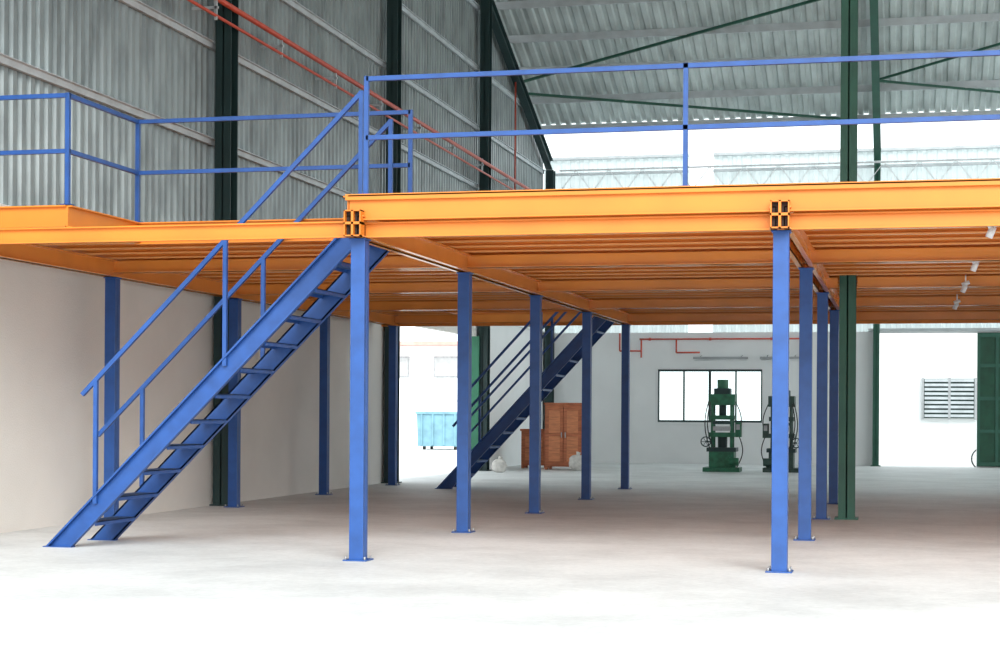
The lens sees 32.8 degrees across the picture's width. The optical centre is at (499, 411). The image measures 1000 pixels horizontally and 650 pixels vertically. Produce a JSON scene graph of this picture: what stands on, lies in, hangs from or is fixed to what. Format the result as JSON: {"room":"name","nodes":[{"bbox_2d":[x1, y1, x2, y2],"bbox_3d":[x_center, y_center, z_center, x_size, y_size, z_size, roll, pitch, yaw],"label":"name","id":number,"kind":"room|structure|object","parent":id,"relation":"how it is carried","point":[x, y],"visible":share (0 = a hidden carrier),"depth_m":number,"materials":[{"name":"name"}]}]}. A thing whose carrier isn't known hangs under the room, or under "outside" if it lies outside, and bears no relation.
{"room":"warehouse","nodes":[
{"label":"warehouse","id":0,"kind":"room"},
{"bbox_2d":[0,203,544,532],"bbox_3d":[-3.363,-0.501,31.985,0.260,3.960,40.680,0,0,13],"label":"wall","id":1,"kind":"structure","parent":0,"point":[52,321],"depth_m":24.51,"materials":[{"name":"beige paint"}]},
{"bbox_2d":[0,0,542,326],"bbox_3d":[-3.215,-8.864,32.640,0.055,12.848,39.000,0,0,13],"label":"cladding","id":2,"kind":"object","parent":1,"relation":"attached to","point":[111,48],"depth_m":26.95,"materials":[{"name":"grey metal"}]},
{"bbox_2d":[0,0,544,196],"bbox_3d":[-3.130,-8.034,32.619,0.110,7.670,38.600,0,0,13],"label":"girt","id":3,"kind":"object","parent":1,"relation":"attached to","point":[5,60],"depth_m":30.28,"materials":[{"name":"grey metal"}]},
{"bbox_2d":[187,0,531,189],"bbox_3d":[-3.030,-6.004,32.130,0.435,7.030,36.100,0,0,13],"label":"pipe","id":4,"kind":"object","parent":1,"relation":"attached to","point":[225,3],"visible":0.74,"depth_m":31.39,"materials":[{"name":"red metal"}]},
{"bbox_2d":[471,336,479,449],"bbox_3d":[-0.672,-0.214,43.186,0.280,3.420,0.080,0,0,13],"label":"door frame","id":5,"kind":"structure","parent":1,"relation":"attached to","point":[475,339],"depth_m":43.14,"materials":[{"name":"green paint"}]},
{"bbox_2d":[0,462,999,649],"bbox_3d":[9.147,1.631,20.797,29.800,0.150,56.700,0,0,13],"label":"floor","id":6,"kind":"structure","parent":0,"point":[678,559],"depth_m":15.96,"materials":[{"name":"concrete"}]},
{"bbox_2d":[103,277,121,516],"bbox_3d":[-5.086,-0.147,22.280,0.250,3.232,0.250,0,0,13],"label":"support column","id":7,"kind":"structure","parent":6,"relation":"on","point":[112,284],"depth_m":22.21,"materials":[{"name":"blue metal"}]},
{"bbox_2d":[43,90,392,547],"bbox_3d":[-3.063,-0.939,18.650,3.645,4.840,1.140,0,0,13],"label":"staircase","id":8,"kind":"structure","parent":6,"relation":"on","point":[331,258],"depth_m":18.42,"materials":[{"name":"blue metal"}]},
{"bbox_2d":[209,0,238,505],"bbox_3d":[-4.310,-5.578,26.831,0.360,14.104,0.380,0,0,13],"label":"column","id":9,"kind":"structure","parent":6,"relation":"on","point":[226,56],"depth_m":26.70,"materials":[{"name":"metal"}]},
{"bbox_2d":[224,298,244,507],"bbox_3d":[-4.115,-0.141,26.366,0.250,3.232,0.250,0,0,13],"label":"support column","id":10,"kind":"structure","parent":6,"relation":"on","point":[234,425],"depth_m":26.30,"materials":[{"name":"blue metal"}]},
{"bbox_2d":[315,314,331,494],"bbox_3d":[-3.144,-0.135,30.452,0.250,3.232,0.250,0,0,13],"label":"support column","id":11,"kind":"structure","parent":6,"relation":"on","point":[324,370],"depth_m":30.39,"materials":[{"name":"blue metal"}]},
{"bbox_2d":[342,238,373,561],"bbox_3d":[-1.416,-0.125,17.091,0.250,3.232,0.250,0,0,13],"label":"support column","id":12,"kind":"structure","parent":6,"relation":"on","point":[359,306],"depth_m":17.02,"materials":[{"name":"blue metal"}]},
{"bbox_2d":[381,0,401,482],"bbox_3d":[-2.226,-6.112,35.587,0.340,15.196,0.380,0,0,13],"label":"column","id":13,"kind":"structure","parent":6,"relation":"on","point":[394,7],"depth_m":35.46,"materials":[{"name":"metal"}]},
{"bbox_2d":[386,326,399,485],"bbox_3d":[-2.173,-0.129,34.538,0.250,3.232,0.250,0,0,13],"label":"support column","id":14,"kind":"structure","parent":6,"relation":"on","point":[393,330],"depth_m":34.47,"materials":[{"name":"blue metal"}]},
{"bbox_2d":[451,272,475,532],"bbox_3d":[-0.445,-0.119,21.177,0.250,3.232,0.250,0,0,13],"label":"support column","id":15,"kind":"structure","parent":6,"relation":"on","point":[464,337],"depth_m":21.11,"materials":[{"name":"blue metal"}]},
{"bbox_2d":[478,0,491,470],"bbox_3d":[-0.386,-4.540,43.371,0.340,12.076,0.380,0,0,13],"label":"column","id":16,"kind":"structure","parent":6,"relation":"on","point":[485,5],"depth_m":43.23,"materials":[{"name":"metal"}]},
{"bbox_2d":[491,456,506,471],"bbox_3d":[-0.009,1.296,42.139,0.392,0.409,0.299,0,0,13],"label":"sack","id":17,"kind":"object","parent":6,"relation":"on","point":[498,465],"visible":1,"depth_m":42.03,"materials":[{"name":"fabric"}]},
{"bbox_2d":[435,312,613,488],"bbox_3d":[0.513,-0.915,33.156,3.395,4.836,1.020,0,0,13],"label":"staircase","id":18,"kind":"structure","parent":6,"relation":"on","point":[571,354],"depth_m":32.92,"materials":[{"name":"blue metal"}]},
{"bbox_2d":[520,429,548,468],"bbox_3d":[0.960,0.981,45.587,0.760,1.050,0.550,0,0,13],"label":"base cabinet","id":19,"kind":"object","parent":6,"relation":"on","point":[524,432],"visible":0.44,"depth_m":45.38,"materials":[{"name":"brown wood"}]},
{"bbox_2d":[525,295,544,513],"bbox_3d":[0.526,-0.113,25.263,0.250,3.232,0.250,0,0,13],"label":"support column","id":20,"kind":"structure","parent":6,"relation":"on","point":[535,300],"depth_m":25.19,"materials":[{"name":"blue metal"}]},
{"bbox_2d":[544,170,554,428],"bbox_3d":[1.500,-2.891,51.349,0.340,8.800,0.380,0,0,13],"label":"column","id":21,"kind":"structure","parent":6,"relation":"on","point":[550,174],"depth_m":51.21,"materials":[{"name":"metal"}]},
{"bbox_2d":[544,403,581,469],"bbox_3d":[1.725,0.635,44.686,1.060,1.750,0.650,0,0,13],"label":"tall cabinet","id":22,"kind":"object","parent":6,"relation":"on","point":[563,421],"visible":0.74,"depth_m":44.41,"materials":[{"name":"brown wood"}]},
{"bbox_2d":[569,451,580,470],"bbox_3d":[2.000,1.265,43.926,0.449,0.494,0.363,0,0,13],"label":"sack","id":23,"kind":"object","parent":6,"relation":"on","point":[574,460],"visible":0.77,"depth_m":43.79,"materials":[{"name":"fabric"}]},
{"bbox_2d":[578,312,593,499],"bbox_3d":[1.497,-0.107,29.349,0.250,3.232,0.250,0,0,13],"label":"support column","id":24,"kind":"structure","parent":6,"relation":"on","point":[586,316],"depth_m":29.28,"materials":[{"name":"blue metal"}]},
{"bbox_2d":[618,324,631,488],"bbox_3d":[2.468,-0.101,33.435,0.250,3.232,0.250,0,0,13],"label":"support column","id":25,"kind":"structure","parent":6,"relation":"on","point":[625,358],"depth_m":33.37,"materials":[{"name":"blue metal"}]},
{"bbox_2d":[700,380,742,471],"bbox_3d":[5.755,0.351,43.822,1.044,2.369,0.893,0,0,18],"label":"machine","id":26,"kind":"object","parent":6,"relation":"on","point":[722,458],"visible":1,"depth_m":43.60,"materials":[{"name":"green paint"}]},
{"bbox_2d":[765,230,793,572],"bbox_3d":[2.660,-0.100,16.122,0.250,3.232,0.250,0,0,13],"label":"support column","id":27,"kind":"structure","parent":6,"relation":"on","point":[781,238],"depth_m":16.05,"materials":[{"name":"blue metal"}]},
{"bbox_2d":[761,390,798,472],"bbox_3d":[7.224,0.385,43.679,1.022,2.318,0.874,0,0,9],"label":"machine","id":28,"kind":"object","parent":6,"relation":"on","point":[767,462],"visible":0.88,"depth_m":43.42,"materials":[{"name":"green paint"}]},
{"bbox_2d":[793,267,815,540],"bbox_3d":[3.631,-0.094,20.208,0.250,3.232,0.250,0,0,13],"label":"support column","id":29,"kind":"structure","parent":6,"relation":"on","point":[806,274],"depth_m":20.14,"materials":[{"name":"blue metal"}]},
{"bbox_2d":[812,292,830,519],"bbox_3d":[4.602,-0.088,24.294,0.250,3.232,0.250,0,0,13],"label":"support column","id":30,"kind":"structure","parent":6,"relation":"on","point":[822,297],"depth_m":24.22,"materials":[{"name":"blue metal"}]},
{"bbox_2d":[827,310,838,503],"bbox_3d":[5.573,-0.082,28.381,0.250,3.232,0.250,0,0,13],"label":"support column","id":31,"kind":"structure","parent":6,"relation":"on","point":[834,314],"depth_m":28.31,"materials":[{"name":"blue metal"}]},
{"bbox_2d":[834,0,858,519],"bbox_3d":[4.999,-5.473,24.311,0.330,14.007,0.380,0,0,13],"label":"column","id":32,"kind":"structure","parent":6,"relation":"on","point":[846,437],"depth_m":24.16,"materials":[{"name":"green metal"}]},
{"bbox_2d":[871,163,880,465],"bbox_3d":[10.879,-2.834,49.120,0.280,8.800,0.280,0,0,13],"label":"column","id":33,"kind":"structure","parent":6,"relation":"on","point":[877,177],"depth_m":49.02,"materials":[{"name":"green metal"}]},
{"bbox_3d":[-6.057,-0.153,18.194,0.250,3.232,0.250,0,0,13],"label":"support column","id":34,"kind":"structure","parent":6,"relation":"on","visible":0},
{"bbox_2d":[0,178,999,326],"bbox_3d":[6.272,-1.909,23.899,21.970,0.425,17.317,0,0,13],"label":"platform","id":35,"kind":"object","parent":34,"relation":"on","point":[700,254],"visible":0.88,"depth_m":20.10,"materials":[{"name":"orange paint"}]},
{"bbox_2d":[0,93,412,221],"bbox_3d":[-3.617,-2.778,18.640,5.110,1.188,1.790,0,0,13],"label":"guard railing","id":36,"kind":"object","parent":35,"relation":"on","point":[67,151],"visible":0.8,"depth_m":19.01,"materials":[{"name":"blue metal"}]},
{"bbox_2d":[363,50,999,193],"bbox_3d":[6.758,-2.715,15.090,16.760,1.188,0.100,0,0,13],"label":"guard railing","id":37,"kind":"object","parent":35,"relation":"on","point":[685,127],"visible":0.85,"depth_m":16.26,"materials":[{"name":"blue metal"}]},
{"bbox_2d":[952,294,960,309],"bbox_3d":[7.348,-1.768,27.355,0.133,0.254,0.088,0,0,13],"label":"fitting","id":38,"kind":"object","parent":35,"relation":"attached to","point":[957,301],"visible":1,"depth_m":27.33,"materials":[{"name":"white metal"}]},
{"bbox_2d":[960,275,969,292],"bbox_3d":[6.447,-1.774,23.560,0.133,0.254,0.088,0,0,13],"label":"fitting","id":39,"kind":"object","parent":35,"relation":"attached to","point":[965,284],"visible":1,"depth_m":23.53,"materials":[{"name":"white metal"}]},
{"bbox_2d":[970,262,978,271],"bbox_3d":[5.614,-1.779,20.058,0.133,0.254,0.088,0,0,13],"label":"fitting","id":40,"kind":"object","parent":35,"relation":"attached to","point":[974,266],"visible":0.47,"depth_m":20.04,"materials":[{"name":"white metal"}]},
{"bbox_2d":[986,226,996,238],"bbox_3d":[4.713,-1.784,16.264,0.133,0.254,0.088,0,0,13],"label":"fitting","id":41,"kind":"object","parent":35,"relation":"attached to","point":[990,233],"visible":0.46,"depth_m":16.24,"materials":[{"name":"silver metal"}]},
{"bbox_2d":[492,0,552,169],"bbox_3d":[-2.960,-11.301,32.583,0.200,7.903,38.917,0,0,13],"label":"rafter","id":42,"kind":"object","parent":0,"point":[499,31],"depth_m":47.39,"materials":[{"name":"green metal"}]},
{"bbox_2d":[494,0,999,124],"bbox_3d":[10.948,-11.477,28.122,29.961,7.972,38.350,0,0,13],"label":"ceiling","id":43,"kind":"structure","parent":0,"point":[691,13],"depth_m":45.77,"materials":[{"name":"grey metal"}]},
{"bbox_2d":[495,0,999,128],"bbox_3d":[11.250,-11.626,29.089,29.700,7.074,36.330,0,0,13],"label":"roof","id":44,"kind":"structure","parent":0,"point":[991,17],"depth_m":45.73,"materials":[{"name":"grey metal"}]},
{"bbox_2d":[524,0,999,119],"bbox_3d":[10.001,-9.363,44.867,19.433,2.672,6.759,0,0,13],"label":"brace","id":45,"kind":"structure","parent":44,"relation":"attached to","point":[808,1],"depth_m":45.87,"materials":[{"name":"metal"}]},
{"bbox_2d":[543,145,999,332],"bbox_3d":[15.759,-4.964,48.235,29.700,5.320,0.170,0,0,13],"label":"wall","id":46,"kind":"structure","parent":0,"point":[974,168],"depth_m":50.05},
{"bbox_2d":[868,328,999,331],"bbox_3d":[12.973,-0.411,48.719,4.750,3.980,0.195,0,0,13],"label":"trim","id":47,"kind":"structure","parent":46,"relation":"attached to","point":[870,329],"depth_m":48.74,"materials":[{"name":"white paint"}]},
{"bbox_2d":[977,332,999,466],"bbox_3d":[14.402,-0.352,48.351,1.600,3.820,0.100,0,0,13],"label":"door","id":48,"kind":"structure","parent":46,"relation":"in","point":[988,344],"depth_m":48.45,"materials":[{"name":"green paint"}]},
{"bbox_2d":[554,331,999,467],"bbox_3d":[15.785,-0.354,48.248,29.600,3.900,0.180,0,0,13],"label":"wall","id":49,"kind":"structure","parent":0,"point":[650,442],"depth_m":50.64,"materials":[{"name":"white paint"}]},
{"bbox_2d":[619,333,798,357],"bbox_3d":[6.224,-1.902,50.363,5.450,0.880,0.120,0,0,13],"label":"pipe","id":50,"kind":"object","parent":49,"relation":"attached to","point":[770,338],"visible":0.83,"depth_m":50.49,"materials":[{"name":"red metal"}]},
{"bbox_2d":[655,369,764,424],"bbox_3d":[6.223,-0.442,50.438,3.240,1.640,0.180,0,0,13],"label":"window","id":51,"kind":"structure","parent":49,"relation":"in","point":[677,422],"depth_m":50.44,"materials":[{"name":"black metal"}]},
{"bbox_2d":[693,355,747,359],"bbox_3d":[6.511,-1.604,50.065,1.600,0.181,0.542,0,0,13],"label":"light","id":52,"kind":"object","parent":49,"relation":"attached to","point":[700,357],"visible":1,"depth_m":49.86,"materials":[{"name":"metal"}]},
{"bbox_2d":[760,355,771,359],"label":"light","id":53,"kind":"object","parent":49,"relation":"attached to","point":[770,358],"depth_m":49.55,"materials":[{"name":"metal"}]},
{"bbox_2d":[789,355,798,359],"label":"light","id":54,"kind":"object","parent":49,"relation":"attached to","point":[790,358],"depth_m":49.37,"materials":[{"name":"metal"}]},
{"bbox_2d":[869,0,880,160],"bbox_3d":[6.468,-11.243,30.343,0.200,7.903,38.917,0,0,13],"label":"rafter","id":55,"kind":"object","parent":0,"point":[874,20],"depth_m":45.21,"materials":[{"name":"green metal"}]},
{"label":"outside","id":56,"kind":"structure","parent":0,"visible":0},
{"bbox_2d":[399,441,975,479],"bbox_3d":[11.549,1.851,48.645,180.000,0.240,180.000,0,0,13],"label":"ground","id":57,"kind":"structure","parent":56,"point":[414,461],"depth_m":56.69,"materials":[{"name":"concrete"}]},
{"bbox_2d":[415,411,456,449],"bbox_3d":[-2.476,0.814,74.592,2.100,1.658,1.740,0,0,13],"label":"container","id":58,"kind":"object","parent":57,"relation":"on","point":[433,428],"visible":0.79,"depth_m":73.81,"materials":[{"name":"blue metal"}]},
{"bbox_2d":[399,341,660,440],"bbox_3d":[-4.089,-1.145,99.544,28.000,5.560,10.200,0,0,13],"label":"neighbouring building","id":59,"kind":"structure","parent":57,"relation":"on","point":[428,369],"depth_m":95.54,"materials":[{"name":"white paint"}]},
{"bbox_2d":[879,333,976,463],"bbox_3d":[16.737,-0.793,60.675,12.100,5.110,6.600,0,0,13],"label":"doorway","id":60,"kind":"object","parent":57,"relation":"on","point":[928,381],"visible":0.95,"depth_m":58.16,"materials":[{"name":"white paint"}]},
{"bbox_3d":[20.403,-2.775,46.856,0.280,8.800,0.280,0,0,13],"label":"column","id":61,"kind":"structure","parent":0,"visible":0},
{"bbox_2d":[559,158,999,188],"bbox_3d":[15.939,-6.828,47.666,29.109,0.695,0.045,0,0,13],"label":"truss","id":62,"kind":"object","parent":61,"relation":"attached to","point":[991,159],"visible":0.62,"depth_m":49.54,"materials":[{"name":"white metal"}]}
]}

